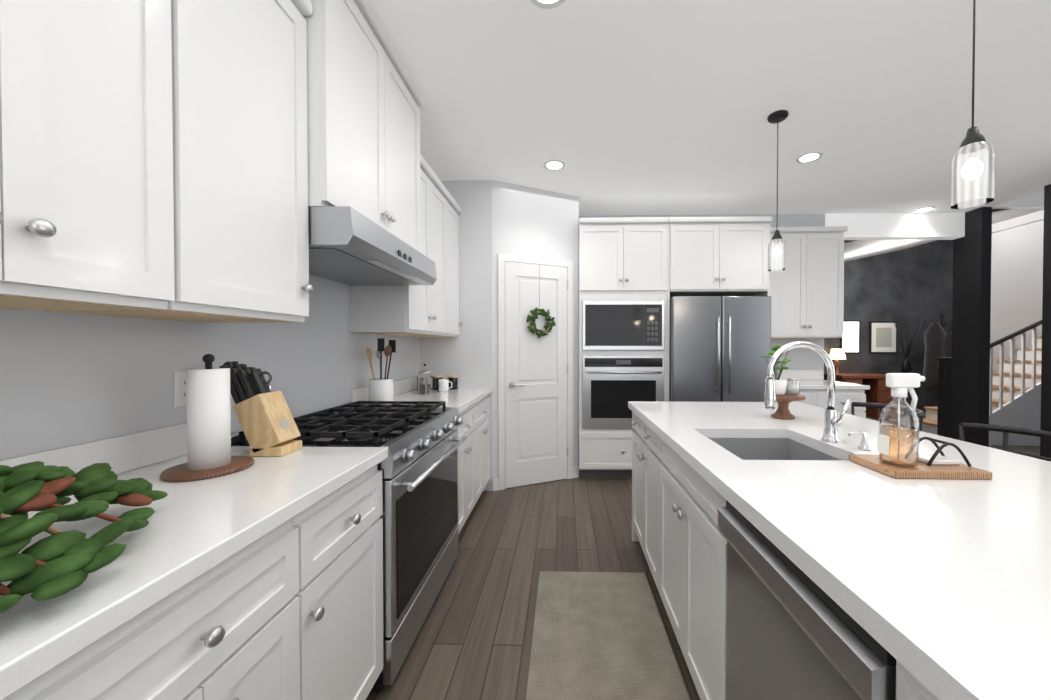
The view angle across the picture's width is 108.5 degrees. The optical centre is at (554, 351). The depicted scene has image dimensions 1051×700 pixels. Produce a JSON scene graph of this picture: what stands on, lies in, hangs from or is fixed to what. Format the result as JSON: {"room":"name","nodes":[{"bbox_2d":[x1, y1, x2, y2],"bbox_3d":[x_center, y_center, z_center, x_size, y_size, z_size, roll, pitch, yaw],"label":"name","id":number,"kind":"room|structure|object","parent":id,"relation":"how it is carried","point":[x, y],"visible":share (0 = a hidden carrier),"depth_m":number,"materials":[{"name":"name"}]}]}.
{"room":"kitchen","nodes":[
{"label":"kitchen","id":0,"kind":"room"},
{"bbox_2d":[0,274,419,459],"bbox_3d":[-1.333,-0.100,0.353,0.130,2.740,6.000,0,1,1],"label":"wall","id":1,"kind":"structure","parent":0,"point":[68,379],"depth_m":1.15,"materials":[{"name":"white paint"}]},
{"bbox_2d":[0,0,174,309],"bbox_3d":[-1.065,-0.659,0.615,0.390,1.129,0.550,0,1,1],"label":"upper cabinet","id":2,"kind":"object","parent":1,"relation":"attached to","point":[86,179],"visible":1,"depth_m":0.73,"materials":[{"name":"white wood"}]},
{"bbox_2d":[41,0,313,322],"bbox_3d":[-1.049,-0.665,1.119,0.398,1.129,0.456,0,1,1],"label":"upper cabinet","id":3,"kind":"object","parent":1,"relation":"attached to","point":[240,147],"visible":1,"depth_m":1.07,"materials":[{"name":"white wood"}]},
{"bbox_2d":[173,371,186,406],"bbox_3d":[-1.242,0.123,1.270,0.008,0.116,0.072,0,1,1],"label":"electrical outlet","id":4,"kind":"object","parent":1,"relation":"attached to","point":[180,389],"visible":0.56,"depth_m":1.25,"materials":[{"name":"white plastic"}]},
{"bbox_2d":[303,0,423,252],"bbox_3d":[-1.002,-1.004,1.790,0.460,0.958,0.890,0,1,1],"label":"upper cabinet","id":5,"kind":"object","parent":1,"relation":"attached to","point":[365,99],"visible":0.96,"depth_m":1.59,"materials":[{"name":"white wood"}]},
{"bbox_2d":[308,206,436,285],"bbox_3d":[-0.969,-0.454,1.796,0.524,0.139,0.888,0,1,1],"label":"range hood","id":6,"kind":"object","parent":1,"relation":"attached to","point":[349,245],"visible":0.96,"depth_m":1.58,"materials":[{"name":"silver metal"}]},
{"bbox_2d":[350,154,461,336],"bbox_3d":[-1.016,-0.686,2.789,0.385,1.129,1.095,0,1,1],"label":"upper cabinet","id":7,"kind":"object","parent":1,"relation":"attached to","point":[417,310],"visible":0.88,"depth_m":2.57,"materials":[{"name":"white wood"}]},
{"bbox_2d":[420,180,578,490],"bbox_3d":[-0.540,-0.143,3.855,1.550,2.740,1.040,0,1,1],"label":"wall","id":8,"kind":"structure","parent":0,"point":[496,218],"depth_m":3.35,"materials":[{"name":"white paint"}]},
{"bbox_2d":[498,253,572,489],"bbox_3d":[-0.165,0.181,3.507,0.745,2.100,0.017,0,1,-25],"label":"door frame","id":9,"kind":"structure","parent":8,"relation":"attached to","point":[502,258],"depth_m":3.38,"materials":[{"name":"white wood"}]},
{"bbox_2d":[493,467,578,490],"bbox_3d":[-0.158,1.181,3.525,0.863,0.100,0.013,0,1,-25],"label":"baseboard","id":10,"kind":"structure","parent":8,"relation":"attached to","point":[496,481],"depth_m":3.36,"materials":[{"name":"white wood"}]},
{"bbox_2d":[505,261,567,487],"bbox_3d":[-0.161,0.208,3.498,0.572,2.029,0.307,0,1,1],"label":"pantry door","id":11,"kind":"structure","parent":8,"relation":"in","point":[536,373],"depth_m":3.50,"materials":[{"name":"white wood"}]},
{"bbox_2d":[526,265,555,337],"bbox_3d":[-0.125,-0.460,3.466,0.266,0.677,0.138,0,1,1],"label":"wreath","id":12,"kind":"object","parent":11,"relation":"hanging from","point":[535,312],"visible":1,"depth_m":3.46,"materials":[{"name":"green plant"}]},
{"bbox_2d":[366,414,1039,699],"bbox_3d":[4.015,1.273,2.545,11.200,0.060,10.600,0,1,1],"label":"floor","id":13,"kind":"structure","parent":0,"point":[473,639],"depth_m":2.12,"materials":[{"name":"brown wood"}]},
{"bbox_2d":[4,519,299,699],"bbox_3d":[-0.931,0.828,0.692,0.655,0.875,0.502,0,1,1],"label":"base cabinet","id":14,"kind":"object","parent":13,"relation":"on","point":[228,629],"visible":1,"depth_m":0.70,"materials":[{"name":"white wood"}]},
{"bbox_2d":[292,465,382,699],"bbox_3d":[-0.920,0.822,1.158,0.655,0.875,0.426,0,1,1],"label":"base cabinet","id":15,"kind":"object","parent":13,"relation":"on","point":[340,593],"visible":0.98,"depth_m":1.12,"materials":[{"name":"white wood"}]},
{"bbox_2d":[231,401,466,690],"bbox_3d":[-0.876,0.773,1.813,0.712,0.957,0.880,0,1,1],"label":"range","id":16,"kind":"object","parent":13,"relation":"on","point":[422,442],"visible":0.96,"depth_m":1.60,"materials":[{"name":"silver metal"}]},
{"bbox_2d":[457,405,474,533],"bbox_3d":[-0.888,0.806,2.516,0.655,0.875,0.516,0,1,1],"label":"base cabinet","id":17,"kind":"object","parent":13,"relation":"on","point":[466,473],"visible":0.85,"depth_m":2.53,"materials":[{"name":"white wood"}]},
{"bbox_2d":[472,395,489,503],"bbox_3d":[-0.875,0.799,3.064,0.655,0.875,0.575,0,1,1],"label":"base cabinet","id":18,"kind":"object","parent":13,"relation":"on","point":[482,441],"visible":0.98,"depth_m":3.03,"materials":[{"name":"white wood"}]},
{"bbox_2d":[351,376,491,412],"bbox_3d":[-0.886,0.292,2.798,0.644,0.144,1.094,0,1,1],"label":"countertop","id":19,"kind":"structure","parent":18,"relation":"on","point":[461,399],"depth_m":2.76,"materials":[{"name":"white stone"}]},
{"bbox_2d":[366,338,395,400],"bbox_3d":[-1.084,0.123,2.359,0.182,0.413,0.174,0,1,1],"label":"utensil crock","id":20,"kind":"object","parent":19,"relation":"on","point":[380,388],"visible":0.85,"depth_m":2.31,"materials":[{"name":"white ceramic"}]},
{"bbox_2d":[417,375,427,390],"bbox_3d":[-1.093,0.255,3.113,0.088,0.130,0.087,0,1,1],"label":"canister","id":21,"kind":"object","parent":19,"relation":"on","point":[421,380],"visible":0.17,"depth_m":3.08,"materials":[{"name":"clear glass"}]},
{"bbox_2d":[418,363,435,393],"bbox_3d":[-0.979,0.206,2.899,0.134,0.233,0.095,0,1,1],"label":"press","id":22,"kind":"object","parent":19,"relation":"on","point":[424,388],"visible":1,"depth_m":2.88,"materials":[{"name":"clear glass"}]},
{"bbox_2d":[432,375,442,389],"bbox_3d":[-0.991,0.259,3.190,0.088,0.120,0.087,0,1,1],"label":"canister","id":23,"kind":"object","parent":19,"relation":"on","point":[437,377],"visible":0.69,"depth_m":3.15,"materials":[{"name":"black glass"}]},
{"bbox_2d":[438,379,451,391],"bbox_3d":[-0.889,0.273,3.068,0.110,0.095,0.079,0,1,1],"label":"mug","id":24,"kind":"object","parent":19,"relation":"on","point":[443,385],"visible":1,"depth_m":3.04,"materials":[{"name":"white ceramic"}]},
{"bbox_2d":[447,375,457,389],"bbox_3d":[-0.871,0.259,3.217,0.088,0.120,0.087,0,1,1],"label":"canister","id":25,"kind":"object","parent":19,"relation":"on","point":[453,379],"visible":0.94,"depth_m":3.18,"materials":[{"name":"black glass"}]},
{"bbox_2d":[526,571,689,699],"bbox_3d":[0.169,1.265,0.432,0.590,0.008,3.395,0,1,1],"label":"rug","id":26,"kind":"object","parent":13,"relation":"on","point":[599,635],"visible":1,"depth_m":1.62,"materials":[{"name":"beige fabric"}]},
{"bbox_2d":[578,217,668,477],"bbox_3d":[0.655,-0.019,3.873,0.833,2.490,0.708,0,1,1],"label":"tall cabinet","id":27,"kind":"object","parent":13,"relation":"on","point":[623,275],"visible":0.96,"depth_m":3.57,"materials":[{"name":"white wood"}]},
{"bbox_2d":[667,216,771,401],"bbox_3d":[1.552,-0.018,3.863,0.957,2.490,0.684,0,1,1],"label":"cabinet","id":28,"kind":"object","parent":13,"relation":"on","point":[718,256],"visible":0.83,"depth_m":3.55,"materials":[{"name":"white wood"}]},
{"bbox_2d":[669,296,770,401],"bbox_3d":[1.550,0.355,3.811,0.901,1.745,0.759,0,1,1],"label":"fridge","id":29,"kind":"object","parent":13,"relation":"on","point":[719,346],"visible":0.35,"depth_m":3.49,"materials":[{"name":"grey metal"}]},
{"bbox_2d":[630,409,951,699],"bbox_3d":[0.951,0.826,0.853,1.027,0.876,3.244,0,1,1],"label":"kitchen island","id":30,"kind":"object","parent":13,"relation":"on","point":[675,507],"depth_m":1.36,"materials":[{"name":"white"}]},
{"bbox_2d":[718,500,895,699],"bbox_3d":[0.765,0.835,0.777,0.645,0.860,0.524,0,1,1],"label":"dishwasher","id":31,"kind":"object","parent":30,"relation":"in","point":[794,632],"visible":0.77,"depth_m":0.75,"materials":[{"name":"grey metal"}]},
{"bbox_2d":[628,401,1050,699],"bbox_3d":[0.995,0.374,0.843,1.100,0.052,3.276,0,1,1],"label":"island countertop","id":32,"kind":"structure","parent":30,"relation":"on","point":[954,574],"depth_m":0.73,"materials":[{"name":"white stone"}]},
{"bbox_2d":[762,393,805,419],"bbox_3d":[1.159,0.277,1.919,0.190,0.116,0.190,0,1,1],"label":"pedestal stand","id":33,"kind":"object","parent":32,"relation":"on","point":[782,410],"visible":0.85,"depth_m":1.89,"materials":[{"name":"brown wood"}]},
{"bbox_2d":[761,345,791,394],"bbox_3d":[1.131,0.093,1.918,0.144,0.251,0.192,0,1,1],"label":"potted plant","id":34,"kind":"object","parent":33,"relation":"on","point":[780,385],"visible":0.73,"depth_m":1.88,"materials":[{"name":"green plant"}]},
{"bbox_2d":[785,378,799,394],"bbox_3d":[1.212,0.177,1.927,0.062,0.082,0.061,0,1,1],"label":"candle jar","id":35,"kind":"object","parent":33,"relation":"on","point":[792,389],"visible":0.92,"depth_m":1.91,"materials":[{"name":"clear glass"}]},
{"bbox_2d":[764,341,849,442],"bbox_3d":[0.948,0.149,1.435,0.287,0.382,0.085,0,1,1],"label":"faucet","id":36,"kind":"object","parent":32,"relation":"on","point":[832,423],"visible":1,"depth_m":1.44,"materials":[{"name":"silver metal"}]},
{"bbox_2d":[848,431,872,450],"bbox_3d":[1.068,0.310,1.322,0.077,0.065,0.041,0,1,1],"label":"soap pump","id":37,"kind":"object","parent":32,"relation":"on","point":[865,444],"visible":1,"depth_m":1.31,"materials":[{"name":"silver metal"}]},
{"bbox_2d":[849,436,992,478],"bbox_3d":[1.055,0.300,1.107,0.260,0.089,0.170,0,1,1],"label":"tray","id":38,"kind":"object","parent":32,"relation":"on","point":[935,466],"visible":0.79,"depth_m":1.07,"materials":[{"name":"brown wood"}]},
{"bbox_2d":[877,373,924,468],"bbox_3d":[1.001,0.193,1.087,0.110,0.262,0.085,0,1,1],"label":"spray bottle","id":39,"kind":"object","parent":38,"relation":"on","point":[900,384],"visible":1,"depth_m":1.08,"materials":[{"name":"clear glass"}]},
{"bbox_2d":[774,370,869,417],"bbox_3d":[2.491,0.717,3.860,0.918,1.020,0.664,0,1,1],"label":"base cabinet","id":40,"kind":"object","parent":13,"relation":"on","point":[813,387],"visible":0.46,"depth_m":3.56,"materials":[{"name":"white wood"}]},
{"bbox_2d":[824,373,896,418],"bbox_3d":[5.573,0.801,6.919,0.990,0.775,0.550,0,1,1],"label":"desk","id":41,"kind":"object","parent":13,"relation":"on","point":[879,391],"visible":0.33,"depth_m":6.67,"materials":[{"name":"brown wood"}]},
{"bbox_2d":[830,349,845,373],"bbox_3d":[5.199,0.180,6.955,0.260,0.464,0.260,0,1,1],"label":"desk lamp","id":42,"kind":"object","parent":41,"relation":"on","point":[837,354],"visible":0.92,"depth_m":6.89,"materials":[{"name":"white fabric"}]},
{"bbox_2d":[893,316,925,372],"bbox_3d":[6.443,-0.119,6.822,0.490,1.065,0.265,0,1,1],"label":"vase","id":43,"kind":"object","parent":41,"relation":"on","point":[906,367],"visible":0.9,"depth_m":6.84,"materials":[{"name":"black glass"}]},
{"bbox_2d":[851,402,924,431],"bbox_3d":[1.819,0.781,2.150,0.399,0.935,0.421,0,1,1],"label":"stool","id":44,"kind":"object","parent":13,"relation":"on","point":[920,414],"visible":0.08,"depth_m":2.21,"materials":[{"name":"black metal"}]},
{"bbox_2d":[923,314,951,415],"bbox_3d":[6.980,0.253,6.767,0.650,1.875,0.494,0,1,1],"label":"coat rack","id":45,"kind":"object","parent":13,"relation":"on","point":[938,340],"visible":0.58,"depth_m":6.69,"materials":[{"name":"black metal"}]},
{"bbox_2d":[912,320,1041,445],"bbox_3d":[7.094,-0.577,5.248,4.219,3.574,0.995,0,1,1],"label":"stairs","id":46,"kind":"structure","parent":13,"relation":"on","point":[1015,394],"depth_m":4.85,"materials":[{"name":"white wood"}]},
{"bbox_2d":[959,423,1050,461],"bbox_3d":[1.804,0.789,1.510,0.399,0.935,0.421,0,1,1],"label":"stool","id":47,"kind":"object","parent":13,"relation":"on","point":[1006,430],"visible":0.15,"depth_m":1.62,"materials":[{"name":"black metal"}]},
{"bbox_3d":[-0.950,0.839,-0.153,0.655,0.875,1.184,0,1,1],"label":"base cabinet","id":48,"kind":"object","parent":13,"relation":"on","visible":0},
{"bbox_2d":[0,422,387,699],"bbox_3d":[-0.945,0.323,0.307,0.644,0.144,2.117,0,1,1],"label":"countertop","id":49,"kind":"structure","parent":48,"relation":"on","point":[191,531],"depth_m":0.76,"materials":[{"name":"white stone"}]},
{"bbox_2d":[0,461,167,612],"bbox_3d":[-0.917,0.238,0.564,0.552,0.227,0.612,0,1,1],"label":"succulent","id":50,"kind":"object","parent":49,"relation":"on","point":[57,563],"visible":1,"depth_m":0.58,"materials":[{"name":"green plant"}]},
{"bbox_2d":[160,354,254,481],"bbox_3d":[-1.005,0.175,1.099,0.204,0.339,0.204,0,1,1],"label":"paper towel","id":51,"kind":"object","parent":49,"relation":"on","point":[209,456],"visible":1,"depth_m":1.06,"materials":[{"name":"white paper"}]},
{"bbox_2d":[219,361,301,456],"bbox_3d":[-1.001,0.188,1.284,0.220,0.310,0.100,0,1,1],"label":"knife block","id":52,"kind":"object","parent":49,"relation":"on","point":[265,417],"visible":1,"depth_m":1.24,"materials":[{"name":"brown wood"}]},
{"bbox_2d":[368,0,1050,215],"bbox_3d":[1.444,-1.516,0.790,6.140,0.080,7.040,0,1,1],"label":"ceiling","id":53,"kind":"structure","parent":0,"point":[642,107],"depth_m":2.22,"materials":[{"name":"white paint"}]},
{"bbox_2d":[530,0,565,8],"bbox_3d":[-0.029,-1.481,1.546,0.180,0.006,0.180,0,1,1],"label":"recessed light","id":54,"kind":"object","parent":53,"relation":"in","point":[547,4],"visible":1,"depth_m":1.61,"materials":[{"name":"white"}]},
{"bbox_2d":[543,160,565,170],"bbox_3d":[-0.004,-1.500,3.045,0.180,0.006,0.180,0,1,1],"label":"recessed light","id":55,"kind":"object","parent":53,"relation":"in","point":[554,165],"visible":1,"depth_m":3.04,"materials":[{"name":"white plastic"}]},
{"bbox_2d":[767,110,788,270],"bbox_3d":[1.411,-1.008,2.398,0.116,0.975,0.116,0,1,1],"label":"pendant light","id":56,"kind":"object","parent":53,"relation":"hanging from","point":[777,241],"visible":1,"depth_m":2.39,"materials":[{"name":"clear glass"}]},
{"bbox_2d":[795,151,822,163],"bbox_3d":[1.964,-1.498,2.919,0.180,0.006,0.180,0,1,1],"label":"recessed light","id":57,"kind":"object","parent":53,"relation":"in","point":[809,157],"visible":1,"depth_m":2.91,"materials":[{"name":"white"}]},
{"bbox_2d":[913,207,935,212],"bbox_3d":[3.940,-1.512,4.033,0.180,0.006,0.180,0,1,1],"label":"recessed light","id":58,"kind":"object","parent":53,"relation":"in","point":[924,209],"visible":0.98,"depth_m":4.02,"materials":[{"name":"white"}]},
{"bbox_2d":[950,0,994,208],"bbox_3d":[1.384,-0.986,1.248,0.116,0.990,0.116,0,1,1],"label":"pendant light","id":59,"kind":"object","parent":53,"relation":"hanging from","point":[974,143],"visible":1,"depth_m":1.24,"materials":[{"name":"clear glass"}]},
{"bbox_2d":[579,213,964,369],"bbox_3d":[2.360,-0.148,4.247,4.229,2.740,0.120,0,1,1],"label":"wall","id":60,"kind":"structure","parent":0,"point":[905,226],"depth_m":4.15,"materials":[{"name":"white paint"}]},
{"bbox_2d":[770,226,847,338],"bbox_3d":[2.495,-0.704,3.990,0.918,1.122,0.370,0,1,1],"label":"upper cabinet","id":61,"kind":"object","parent":60,"relation":"attached to","point":[807,291],"visible":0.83,"depth_m":3.84,"materials":[{"name":"white wood"}]},
{"bbox_2d":[824,240,952,413],"bbox_3d":[4.906,-1.415,7.253,5.560,5.200,0.120,0,1,1],"label":"wall","id":62,"kind":"structure","parent":0,"point":[905,288],"depth_m":7.16,"materials":[{"name":"black paint"}]},
{"bbox_2d":[840,320,859,353],"bbox_3d":[5.604,-0.279,7.173,0.360,0.630,0.031,0,1,1],"label":"window","id":63,"kind":"structure","parent":62,"relation":"in","point":[850,341],"depth_m":7.16,"materials":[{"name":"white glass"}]},
{"bbox_2d":[869,321,897,353],"bbox_3d":[6.219,-0.269,7.157,0.510,0.610,0.034,0,1,1],"label":"picture frame","id":64,"kind":"object","parent":62,"relation":"attached to","point":[882,337],"visible":0.98,"depth_m":7.14,"materials":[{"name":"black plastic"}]},
{"bbox_2d":[844,191,1043,261],"bbox_3d":[5.814,-2.496,2.456,7.600,3.081,10.600,0,1,1],"label":"ceiling","id":65,"kind":"structure","parent":0,"point":[1025,210],"depth_m":5.18,"materials":[{"name":"white paint"}]},
{"bbox_2d":[951,184,1050,457],"bbox_3d":[4.453,-0.105,0.737,0.120,2.740,7.040,0,1,1],"label":"wall","id":66,"kind":"structure","parent":0,"point":[971,317],"depth_m":4.00,"materials":[{"name":"black paint"}]},
{"bbox_2d":[990,220,1043,371],"bbox_3d":[8.143,-1.397,5.776,3.100,5.200,0.120,0,1,1],"label":"wall","id":67,"kind":"structure","parent":0,"point":[1016,276],"depth_m":5.75,"materials":[{"name":"white paint"}]}
]}

